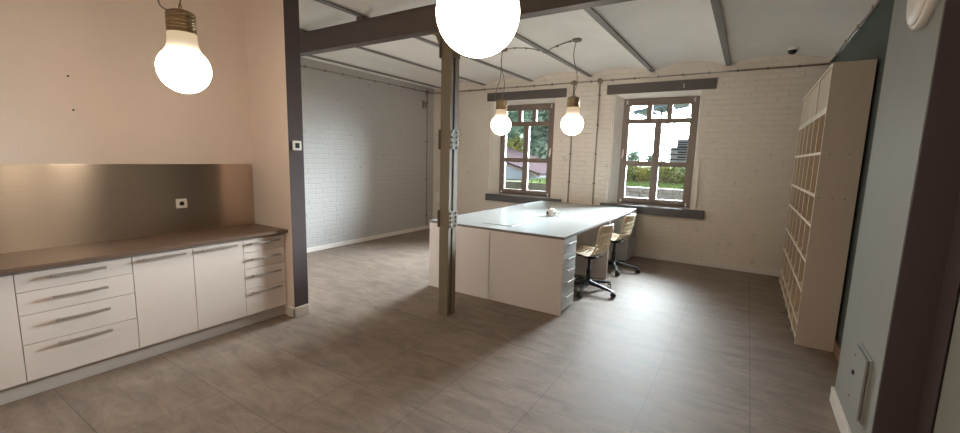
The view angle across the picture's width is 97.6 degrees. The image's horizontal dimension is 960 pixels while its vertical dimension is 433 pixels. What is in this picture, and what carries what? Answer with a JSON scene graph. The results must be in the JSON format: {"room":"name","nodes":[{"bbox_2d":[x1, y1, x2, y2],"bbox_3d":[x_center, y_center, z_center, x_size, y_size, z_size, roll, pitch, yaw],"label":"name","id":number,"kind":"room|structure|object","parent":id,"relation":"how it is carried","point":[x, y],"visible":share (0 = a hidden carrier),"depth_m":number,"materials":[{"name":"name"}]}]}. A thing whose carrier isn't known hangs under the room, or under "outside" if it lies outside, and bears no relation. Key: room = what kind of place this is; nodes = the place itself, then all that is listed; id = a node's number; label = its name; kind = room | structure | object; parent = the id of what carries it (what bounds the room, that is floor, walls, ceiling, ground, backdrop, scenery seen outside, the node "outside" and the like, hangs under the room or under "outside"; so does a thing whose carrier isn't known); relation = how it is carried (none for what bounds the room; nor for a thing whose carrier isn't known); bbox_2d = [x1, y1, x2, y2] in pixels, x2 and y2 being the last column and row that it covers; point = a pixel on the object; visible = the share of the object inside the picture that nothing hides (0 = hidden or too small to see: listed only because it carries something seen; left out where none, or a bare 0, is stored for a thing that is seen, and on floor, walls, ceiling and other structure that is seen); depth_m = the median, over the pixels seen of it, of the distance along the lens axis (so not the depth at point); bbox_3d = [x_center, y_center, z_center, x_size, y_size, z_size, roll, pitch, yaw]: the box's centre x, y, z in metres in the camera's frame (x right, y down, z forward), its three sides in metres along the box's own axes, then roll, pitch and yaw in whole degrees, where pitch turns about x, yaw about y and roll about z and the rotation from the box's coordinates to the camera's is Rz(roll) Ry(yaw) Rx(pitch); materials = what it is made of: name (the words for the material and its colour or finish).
{"room":"office","nodes":[
{"label":"office","id":0,"kind":"room"},
{"bbox_2d":[0,0,254,215],"bbox_3d":[-3.893,-0.364,1.864,0.150,3.400,5.820,7,9,32],"label":"wall","id":1,"kind":"structure","parent":0,"point":[124,113],"depth_m":3.26,"materials":[{"name":"paint"}]},
{"bbox_2d":[0,164,254,253],"bbox_3d":[-3.107,-0.073,3.024,0.006,0.604,2.986,7,9,32],"label":"backsplash panel","id":2,"kind":"object","parent":1,"relation":"attached to","point":[42,206],"visible":1,"depth_m":3.33,"materials":[{"name":"metal"}]},
{"bbox_2d":[176,199,186,208],"bbox_3d":[-2.649,-0.116,3.731,0.014,0.084,0.086,7,9,32],"label":"wall socket","id":3,"kind":"object","parent":2,"relation":"attached to","point":[180,203],"visible":1,"depth_m":3.72,"materials":[{"name":"white plastic"}]},
{"bbox_2d":[244,0,307,314],"bbox_3d":[-2.712,-0.740,4.569,2.333,3.350,0.155,7,9,32],"label":"wall partition","id":4,"kind":"structure","parent":0,"point":[272,29],"depth_m":3.99,"materials":[{"name":"paint"}]},
{"bbox_2d":[292,141,301,149],"bbox_3d":[-1.718,-0.666,3.946,0.019,0.088,0.088,7,9,32],"label":"thermostat","id":5,"kind":"object","parent":4,"relation":"attached to","point":[296,145],"visible":1,"depth_m":3.93,"materials":[{"name":"white plastic"}]},
{"bbox_2d":[287,303,309,317],"bbox_3d":[-1.806,0.928,4.186,0.109,0.100,0.171,7,9,32],"label":"baseboard","id":6,"kind":"structure","parent":4,"relation":"attached to","point":[293,312],"depth_m":4.13,"materials":[{"name":"white wood"}]},
{"bbox_2d":[301,57,433,247],"bbox_3d":[-3.930,-0.809,5.009,0.300,3.400,11.140,7,9,32],"label":"wall","id":7,"kind":"structure","parent":0,"point":[364,141],"depth_m":7.57,"materials":[{"name":"brick"}]},
{"bbox_2d":[301,65,433,93],"bbox_3d":[-2.279,-2.375,7.046,0.039,0.073,4.770,7,9,32],"label":"cable conduit","id":8,"kind":"object","parent":7,"relation":"attached to","point":[303,66],"visible":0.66,"depth_m":7.30,"materials":[{"name":"grey metal"}]},
{"bbox_2d":[307,225,429,252],"bbox_3d":[-2.355,0.465,7.457,0.015,0.075,4.815,7,9,32],"label":"baseboard","id":9,"kind":"structure","parent":7,"relation":"attached to","point":[322,247],"depth_m":7.77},
{"bbox_2d":[422,100,426,108],"bbox_3d":[-1.161,-2.345,8.811,0.056,0.160,0.100,7,9,32],"label":"wall box","id":10,"kind":"object","parent":7,"relation":"attached to","point":[424,103],"visible":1,"depth_m":8.78,"materials":[{"name":"beige plastic"}]},
{"bbox_2d":[425,94,427,225],"bbox_3d":[-1.148,-1.198,9.065,0.039,2.820,0.034,7,9,32],"label":"cable conduit","id":11,"kind":"object","parent":7,"relation":"attached to","point":[427,94],"visible":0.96,"depth_m":9.05,"materials":[{"name":"grey metal"}]},
{"bbox_2d":[0,228,839,432],"bbox_3d":[-1.067,1.191,3.245,6.980,0.120,10.840,7,9,32],"label":"floor","id":12,"kind":"structure","parent":0,"point":[678,347],"depth_m":3.20,"materials":[{"name":"laminate"}]},
{"bbox_2d":[0,273,26,389],"bbox_3d":[-3.213,0.701,2.480,0.532,0.724,0.598,7,9,32],"label":"base cabinet","id":13,"kind":"object","parent":12,"relation":"on","point":[12,368],"visible":0.98,"depth_m":2.57,"materials":[{"name":"laminate"}]},
{"bbox_2d":[12,256,139,381],"bbox_3d":[-2.894,0.639,2.978,0.532,0.724,0.586,7,9,32],"label":"base cabinet","id":14,"kind":"object","parent":12,"relation":"on","point":[71,316],"visible":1,"depth_m":2.82,"materials":[{"name":"laminate"}]},
{"bbox_2d":[0,305,284,404],"bbox_3d":[-2.760,1.070,2.945,0.018,0.117,2.988,7,9,32],"label":"board","id":15,"kind":"object","parent":12,"relation":"on","point":[17,392],"visible":0.67,"depth_m":3.13,"materials":[{"name":"white wood"}]},
{"bbox_2d":[130,247,197,347],"bbox_3d":[-2.629,0.588,3.391,0.532,0.724,0.397,7,9,32],"label":"base cabinet","id":16,"kind":"object","parent":12,"relation":"on","point":[164,282],"visible":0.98,"depth_m":3.25,"materials":[{"name":"laminate"}]},
{"bbox_2d":[191,239,246,329],"bbox_3d":[-2.414,0.546,3.727,0.532,0.724,0.401,7,9,32],"label":"base cabinet","id":17,"kind":"object","parent":12,"relation":"on","point":[219,275],"visible":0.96,"depth_m":3.59,"materials":[{"name":"laminate"}]},
{"bbox_2d":[242,233,286,315],"bbox_3d":[-2.201,0.504,4.060,0.532,0.724,0.390,7,9,32],"label":"base cabinet","id":18,"kind":"object","parent":12,"relation":"on","point":[264,256],"visible":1,"depth_m":3.92,"materials":[{"name":"laminate"}]},
{"bbox_2d":[431,31,459,315],"bbox_3d":[-0.316,-0.367,4.129,0.348,2.757,0.139,7,9,32],"label":"steel column","id":19,"kind":"structure","parent":12,"relation":"on","point":[448,136],"depth_m":4.08,"materials":[{"name":"metal"}]},
{"bbox_2d":[300,0,632,56],"bbox_3d":[-0.325,-1.857,3.873,6.780,0.266,0.115,7,9,32],"label":"steel beam","id":20,"kind":"structure","parent":19,"relation":"on","point":[419,21],"depth_m":4.17,"materials":[{"name":"metal"}]},
{"bbox_2d":[429,208,545,298],"bbox_3d":[0.189,0.405,5.665,0.864,0.825,1.688,7,9,32],"label":"desk","id":21,"kind":"object","parent":12,"relation":"on","point":[472,235],"visible":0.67,"depth_m":4.92,"materials":[{"name":"laminate"}]},
{"bbox_2d":[483,219,523,226],"bbox_3d":[0.293,0.076,5.046,0.395,0.005,0.350,7,9,32],"label":"flap","id":22,"kind":"object","parent":21,"relation":"on","point":[496,222],"visible":1,"depth_m":5.02,"materials":[{"name":"laminate"}]},
{"bbox_2d":[501,200,584,212],"bbox_3d":[1.086,0.231,7.064,0.864,0.825,1.650,7,9,32],"label":"desk","id":23,"kind":"object","parent":12,"relation":"on","point":[538,206],"visible":0.23,"depth_m":6.95,"materials":[{"name":"laminate"}]},
{"bbox_2d":[488,214,610,315],"bbox_3d":[0.920,0.489,5.207,0.866,0.825,1.688,7,9,32],"label":"desk","id":24,"kind":"object","parent":12,"relation":"on","point":[526,259],"visible":0.8,"depth_m":4.57,"materials":[{"name":"laminate"}]},
{"bbox_2d":[546,208,561,215],"bbox_3d":[1.030,-0.071,5.838,0.217,0.112,0.275,7,9,32],"label":"socket","id":25,"kind":"object","parent":24,"relation":"on","point":[550,211],"visible":1,"depth_m":5.74,"materials":[{"name":"white plastic"}]},
{"bbox_2d":[561,235,576,310],"bbox_3d":[0.692,0.583,4.604,0.650,0.795,0.357,7,9,32],"label":"drawer pedestal","id":26,"kind":"object","parent":12,"relation":"on","point":[568,278],"visible":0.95,"depth_m":4.42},
{"bbox_2d":[574,224,615,297],"bbox_3d":[1.356,0.498,5.124,0.704,0.851,0.719,8,11,40],"label":"swivel chair","id":27,"kind":"object","parent":12,"relation":"on","point":[590,252],"visible":0.92,"depth_m":5.06,"materials":[{"name":"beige plastic"}]},
{"bbox_2d":[556,204,637,277],"bbox_3d":[1.817,0.314,6.606,0.866,0.825,1.650,7,9,32],"label":"desk","id":28,"kind":"object","parent":12,"relation":"on","point":[587,210],"visible":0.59,"depth_m":6.42,"materials":[{"name":"laminate"}]},
{"bbox_2d":[608,210,637,260],"bbox_3d":[2.226,0.285,6.998,0.650,0.795,0.490,7,9,32],"label":"drawer pedestal","id":29,"kind":"object","parent":12,"relation":"on","point":[624,251],"visible":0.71,"depth_m":6.74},
{"bbox_2d":[608,213,639,275],"bbox_3d":[2.003,0.364,6.192,0.722,0.851,0.692,8,11,40],"label":"swivel chair","id":30,"kind":"object","parent":12,"relation":"on","point":[616,238],"visible":0.7,"depth_m":6.06,"materials":[{"name":"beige plastic"}]},
{"bbox_2d":[779,108,869,351],"bbox_3d":[3.610,0.021,4.562,0.272,2.070,2.351,7,9,32],"label":"bookcase","id":31,"kind":"object","parent":12,"relation":"on","point":[830,147],"visible":1,"depth_m":3.64,"materials":[{"name":"white wood"}]},
{"bbox_2d":[799,59,876,128],"bbox_3d":[3.641,-1.190,4.391,0.272,0.374,2.350,7,9,32],"label":"cabinet","id":32,"kind":"object","parent":31,"relation":"on","point":[848,84],"visible":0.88,"depth_m":3.44,"materials":[{"name":"beige wood"}]},
{"bbox_3d":[-3.535,0.764,1.978,0.532,0.724,0.598,7,9,32],"label":"base cabinet","id":33,"kind":"object","parent":12,"relation":"on","visible":0},
{"bbox_2d":[0,223,287,274],"bbox_3d":[-2.878,0.267,2.922,0.565,0.028,2.990,7,9,32],"label":"countertop","id":34,"kind":"structure","parent":33,"relation":"on","point":[13,262],"depth_m":3.13,"materials":[{"name":"brown wood"}]},
{"bbox_2d":[299,0,877,88],"bbox_3d":[-1.021,-2.039,2.842,6.760,0.410,10.690,7,9,32],"label":"ceiling","id":35,"kind":"structure","parent":0,"point":[663,33],"depth_m":5.02,"materials":[{"name":"paint"}]},
{"bbox_2d":[155,0,211,92],"bbox_3d":[-1.851,-1.370,2.586,0.292,1.187,0.292,7,9,32],"label":"pendant lamp","id":36,"kind":"object","parent":35,"relation":"hanging from","point":[180,65],"visible":1,"depth_m":2.55,"materials":[{"name":"white glass"}]},
{"bbox_2d":[164,8,197,36],"bbox_3d":[-1.855,-1.206,2.609,0.166,0.137,0.165,7,9,32],"label":"socket","id":37,"kind":"object","parent":36,"relation":"attached to","point":[177,20],"depth_m":2.55,"materials":[{"name":"gold metal"}]},
{"bbox_2d":[308,55,440,88],"bbox_3d":[-3.623,-2.198,4.526,0.070,0.060,10.550,7,9,32],"label":"joist","id":38,"kind":"object","parent":35,"relation":"attached to","point":[308,55],"visible":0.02,"depth_m":7.20,"materials":[{"name":"paint"}]},
{"bbox_2d":[300,28,485,84],"bbox_3d":[-2.729,-2.095,3.966,0.070,0.060,10.550,7,9,32],"label":"joist","id":39,"kind":"object","parent":35,"relation":"attached to","point":[362,48],"visible":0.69,"depth_m":6.43,"materials":[{"name":"paint"}]},
{"bbox_2d":[314,0,532,81],"bbox_3d":[-1.861,-1.996,3.421,0.070,0.060,10.550,7,9,32],"label":"joist","id":40,"kind":"object","parent":35,"relation":"attached to","point":[325,2],"visible":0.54,"depth_m":5.27,"materials":[{"name":"paint"}]},
{"bbox_2d":[436,0,519,57],"bbox_3d":[0.004,-1.155,1.408,0.292,1.188,0.292,7,9,32],"label":"pendant lamp","id":41,"kind":"object","parent":35,"relation":"hanging from","point":[472,28],"visible":1,"depth_m":1.38,"materials":[{"name":"white glass"}]},
{"bbox_2d":[491,48,510,134],"bbox_3d":[0.317,-1.789,6.046,0.292,1.210,0.292,7,9,32],"label":"pendant lamp","id":42,"kind":"object","parent":35,"relation":"hanging from","point":[500,124],"visible":0.98,"depth_m":6.01,"materials":[{"name":"white glass"}]},
{"bbox_2d":[496,100,506,109],"bbox_3d":[0.313,-1.613,6.071,0.166,0.137,0.165,7,9,32],"label":"socket","id":43,"kind":"object","parent":42,"relation":"attached to","point":[500,104],"depth_m":6.01,"materials":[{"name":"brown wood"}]},
{"bbox_2d":[507,40,571,52],"bbox_3d":[0.789,-2.268,5.690,1.083,0.136,0.038,7,9,32],"label":"cable","id":44,"kind":"object","parent":35,"relation":"attached to","point":[570,41],"visible":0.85,"depth_m":5.62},
{"bbox_2d":[514,33,591,76],"bbox_3d":[-0.920,-1.889,2.832,0.070,0.060,10.550,7,9,32],"label":"joist","id":45,"kind":"object","parent":35,"relation":"attached to","point":[516,35],"visible":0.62,"depth_m":5.72,"materials":[{"name":"paint"}]},
{"bbox_2d":[561,38,583,134],"bbox_3d":[1.228,-1.680,5.476,0.292,1.221,0.292,7,9,32],"label":"pendant lamp","id":46,"kind":"object","parent":35,"relation":"hanging from","point":[572,123],"visible":1,"depth_m":5.44,"materials":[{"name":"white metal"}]},
{"bbox_2d":[567,96,579,107],"bbox_3d":[1.224,-1.499,5.502,0.166,0.137,0.165,7,9,32],"label":"socket","id":47,"kind":"object","parent":46,"relation":"attached to","point":[572,101],"depth_m":5.44,"materials":[{"name":"brown wood"}]},
{"bbox_2d":[584,8,654,71],"bbox_3d":[-0.064,-1.791,2.296,0.070,0.060,10.550,7,9,32],"label":"joist","id":48,"kind":"object","parent":35,"relation":"attached to","point":[590,11],"visible":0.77,"depth_m":4.82,"materials":[{"name":"paint"}]},
{"bbox_2d":[710,0,730,65],"bbox_3d":[0.817,-1.690,1.744,0.070,0.060,10.550,7,9,32],"label":"joist","id":49,"kind":"object","parent":35,"relation":"attached to","point":[716,6],"visible":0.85,"depth_m":4.47,"materials":[{"name":"paint"}]},
{"bbox_2d":[787,46,798,54],"bbox_3d":[4.029,-2.136,5.416,0.124,0.092,0.124,7,9,32],"label":"dome camera","id":50,"kind":"object","parent":35,"relation":"attached to","point":[791,50],"visible":1,"depth_m":5.38,"materials":[{"name":"white plastic"}]},
{"bbox_2d":[433,55,831,271],"bbox_3d":[1.931,-1.020,7.580,7.030,3.400,0.300,7,9,32],"label":"wall","id":51,"kind":"structure","parent":0,"point":[748,125],"depth_m":6.49,"materials":[{"name":"brick"}]},
{"bbox_2d":[435,193,439,202],"bbox_3d":[-0.932,-0.415,9.280,0.140,0.220,0.052,7,9,32],"label":"switch box","id":52,"kind":"object","parent":51,"relation":"attached to","point":[437,195],"visible":0.88,"depth_m":9.26,"materials":[{"name":"white plastic"}]},
{"bbox_2d":[488,102,491,192],"bbox_3d":[0.207,-1.371,8.444,0.044,1.815,0.031,7,9,32],"label":"strap","id":53,"kind":"object","parent":51,"relation":"attached to","point":[489,178],"visible":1,"depth_m":8.47,"materials":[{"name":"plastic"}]},
{"bbox_2d":[485,88,566,202],"bbox_3d":[0.869,-1.323,8.133,1.655,2.122,0.250,7,9,32],"label":"window","id":54,"kind":"structure","parent":51,"relation":"in","point":[561,92],"depth_m":8.13,"materials":[{"name":"paint"}]},
{"bbox_2d":[567,85,574,201],"bbox_3d":[1.620,-0.919,7.594,0.034,2.820,0.039,7,9,32],"label":"cable conduit","id":55,"kind":"object","parent":51,"relation":"attached to","point":[570,153],"visible":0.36,"depth_m":7.58,"materials":[{"name":"grey metal"}]},
{"bbox_2d":[592,83,600,203],"bbox_3d":[2.008,-0.874,7.351,0.034,2.820,0.039,7,9,32],"label":"cable conduit","id":56,"kind":"object","parent":51,"relation":"attached to","point":[599,95],"visible":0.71,"depth_m":7.28,"materials":[{"name":"grey metal"}]},
{"bbox_2d":[605,95,614,202],"bbox_3d":[2.223,-1.140,7.182,0.044,1.815,0.031,7,9,32],"label":"strap","id":57,"kind":"object","parent":51,"relation":"attached to","point":[607,189],"visible":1,"depth_m":7.19,"materials":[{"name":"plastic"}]},
{"bbox_2d":[434,63,828,93],"bbox_3d":[1.809,-2.333,7.297,6.630,0.034,0.039,7,9,32],"label":"cable conduit","id":58,"kind":"object","parent":51,"relation":"attached to","point":[798,66],"visible":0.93,"depth_m":6.59,"materials":[{"name":"grey metal"}]},
{"bbox_2d":[600,78,716,218],"bbox_3d":[2.861,-1.095,6.885,1.635,2.122,0.250,7,9,32],"label":"window","id":59,"kind":"structure","parent":51,"relation":"in","point":[708,83],"depth_m":6.84,"materials":[{"name":"paint"}]},
{"bbox_2d":[694,162,699,207],"bbox_3d":[3.369,-0.490,6.528,0.044,0.720,0.031,7,9,32],"label":"strap","id":60,"kind":"object","parent":51,"relation":"attached to","point":[696,187],"visible":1,"depth_m":6.53,"materials":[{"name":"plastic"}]},
{"bbox_2d":[634,252,779,276],"bbox_3d":[1.742,0.539,7.705,6.680,0.070,0.018,7,9,32],"label":"baseboard","id":61,"kind":"structure","parent":51,"relation":"attached to","point":[673,259],"depth_m":6.54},
{"bbox_2d":[835,0,945,432],"bbox_3d":[2.290,-0.232,2.241,0.170,3.250,0.900,7,9,32],"label":"wall pier","id":62,"kind":"object","parent":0,"point":[910,59],"visible":0.5,"depth_m":2.23,"materials":[{"name":"grey paint"}]},
{"bbox_2d":[829,386,851,432],"bbox_3d":[2.177,1.266,2.510,0.017,0.105,0.916,7,9,32],"label":"baseboard","id":63,"kind":"object","parent":62,"relation":"attached to","point":[842,422],"visible":1,"depth_m":2.64,"materials":[{"name":"white wood"}]},
{"bbox_2d":[848,343,873,424],"bbox_3d":[2.078,0.908,2.306,0.038,0.360,0.258,7,9,32],"label":"access hatch","id":64,"kind":"object","parent":62,"relation":"attached to","point":[863,363],"visible":1,"depth_m":2.24,"materials":[{"name":"grey paint"}]},
{"bbox_2d":[906,0,938,29],"bbox_3d":[2.094,-1.070,1.988,0.057,0.344,0.344,7,9,32],"label":"wall light","id":65,"kind":"object","parent":62,"relation":"attached to","point":[919,13],"visible":1,"depth_m":1.96,"materials":[{"name":"white plastic"}]},
{"bbox_2d":[832,0,959,432],"bbox_3d":[1.850,-0.115,1.153,0.300,3.400,10.740,7,9,32],"label":"wall","id":66,"kind":"structure","parent":0,"point":[870,41],"depth_m":3.36,"materials":[{"name":"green paint"}]},
{"bbox_2d":[833,338,840,362],"bbox_3d":[3.544,1.041,4.367,0.016,0.100,3.740,7,9,32],"label":"baseboard","id":67,"kind":"structure","parent":66,"relation":"attached to","point":[837,349],"depth_m":3.54,"materials":[{"name":"brown wood"}]},
{"bbox_2d":[830,0,881,62],"bbox_3d":[3.612,-1.835,3.965,0.039,0.034,3.700,7,9,32],"label":"cable conduit","id":68,"kind":"object","parent":66,"relation":"attached to","point":[875,6],"visible":0.98,"depth_m":4.08,"materials":[{"name":"grey metal"}]},
{"bbox_2d":[872,0,959,432],"bbox_3d":[2.038,-0.160,1.868,0.147,3.100,0.013,7,9,32],"label":"trim","id":69,"kind":"structure","parent":66,"relation":"attached to","point":[936,190],"depth_m":1.90,"materials":[{"name":"paint"}]},
{"bbox_2d":[915,192,959,432],"bbox_3d":[2.163,-0.158,1.696,0.255,3.250,0.164,7,9,32],"label":"trim","id":70,"kind":"structure","parent":66,"relation":"attached to","point":[946,312],"depth_m":1.84,"materials":[{"name":"paint"}]},
{"label":"outside","id":71,"kind":"structure","parent":0,"visible":0},
{"bbox_2d":[633,104,690,118],"bbox_3d":[6.049,-3.337,12.547,2.500,0.669,1.400,7,9,32],"label":"canopy roof","id":72,"kind":"structure","parent":71,"point":[642,112],"depth_m":12.65,"materials":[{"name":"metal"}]},
{"bbox_3d":[2.045,0.840,9.094,22.000,0.300,1.950,7,9,32],"label":"ground","id":73,"kind":"structure","parent":0,"visible":0},
{"bbox_2d":[625,186,682,200],"bbox_3d":[4.915,0.180,8.445,6.600,1.336,0.320,7,9,32],"label":"stone wall","id":74,"kind":"structure","parent":73,"relation":"on","point":[638,192],"depth_m":8.94,"materials":[{"name":"grey stone"}]},
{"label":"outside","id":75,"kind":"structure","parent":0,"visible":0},
{"bbox_2d":[505,166,682,190],"bbox_3d":[29.051,-6.861,64.040,120.000,1.580,120.140,7,9,32],"label":"terrace","id":76,"kind":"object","parent":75,"point":[509,183],"depth_m":11.05,"materials":[{"name":"grey concrete"}]},
{"bbox_2d":[507,135,523,151],"bbox_3d":[1.456,-2.578,17.582,1.084,1.632,1.080,7,9,32],"label":"tree","id":77,"kind":"object","parent":76,"relation":"on","point":[516,145],"visible":0.31,"depth_m":17.37,"materials":[{"name":"green plant"}]},
{"bbox_2d":[507,111,528,148],"bbox_3d":[0.881,-4.625,19.903,3.058,5.030,3.146,7,9,32],"label":"tree","id":78,"kind":"object","parent":76,"relation":"on","point":[514,131],"visible":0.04,"depth_m":19.23,"materials":[{"name":"green plant"}]},
{"bbox_2d":[520,127,531,154],"bbox_3d":[2.523,-6.171,24.264,6.172,7.102,6.056,7,9,32],"label":"tree","id":79,"kind":"object","parent":76,"relation":"on","point":[522,128],"visible":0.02,"depth_m":22.58,"materials":[{"name":"green plant"}]},
{"bbox_2d":[506,147,546,178],"bbox_3d":[1.238,-1.681,14.283,3.370,1.600,3.600,7,9,32],"label":"shed","id":80,"kind":"object","parent":76,"relation":"on","point":[513,169],"visible":0.24,"depth_m":12.68,"materials":[{"name":"tile"}]},
{"bbox_2d":[524,110,548,158],"bbox_3d":[3.286,-4.221,18.191,2.892,4.812,2.786,7,9,32],"label":"tree","id":81,"kind":"object","parent":76,"relation":"on","point":[539,138],"visible":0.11,"depth_m":17.67,"materials":[{"name":"green plant"}]},
{"bbox_2d":[519,177,683,189],"bbox_3d":[4.658,-0.747,10.154,7.082,0.140,2.440,7,9,32],"label":"grass","id":82,"kind":"structure","parent":76,"relation":"on","point":[540,181],"depth_m":10.48,"materials":[{"name":"green plant"}]},
{"bbox_2d":[627,150,641,160],"bbox_3d":[20.798,-7.957,57.423,2.493,2.294,2.443,7,9,32],"label":"tree","id":83,"kind":"object","parent":76,"relation":"on","point":[631,156],"visible":0.62,"depth_m":56.78,"materials":[{"name":"green plant"}]},
{"bbox_2d":[645,154,662,160],"bbox_3d":[23.508,-7.643,56.816,2.312,1.934,2.638,7,9,32],"label":"tree","id":84,"kind":"object","parent":76,"relation":"on","point":[649,158],"visible":0.13,"depth_m":56.59,"materials":[{"name":"green plant"}]},
{"bbox_2d":[626,166,684,184],"bbox_3d":[5.095,-1.256,12.107,5.296,0.727,0.896,7,9,32],"label":"hedge","id":85,"kind":"object","parent":76,"relation":"on","point":[676,175],"visible":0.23,"depth_m":11.90,"materials":[{"name":"green plant"}]},
{"bbox_2d":[659,108,668,161],"bbox_3d":[5.591,-2.422,12.835,0.216,2.905,0.216,7,9,32],"label":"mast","id":86,"kind":"object","parent":76,"relation":"on","point":[661,115],"visible":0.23,"depth_m":12.79,"materials":[{"name":"white metal"}]},
{"bbox_2d":[668,139,687,161],"bbox_3d":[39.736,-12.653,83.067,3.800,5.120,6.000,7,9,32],"label":"apartment building","id":87,"kind":"structure","parent":76,"relation":"on","point":[679,153],"depth_m":81.06,"materials":[{"name":"grey concrete"}]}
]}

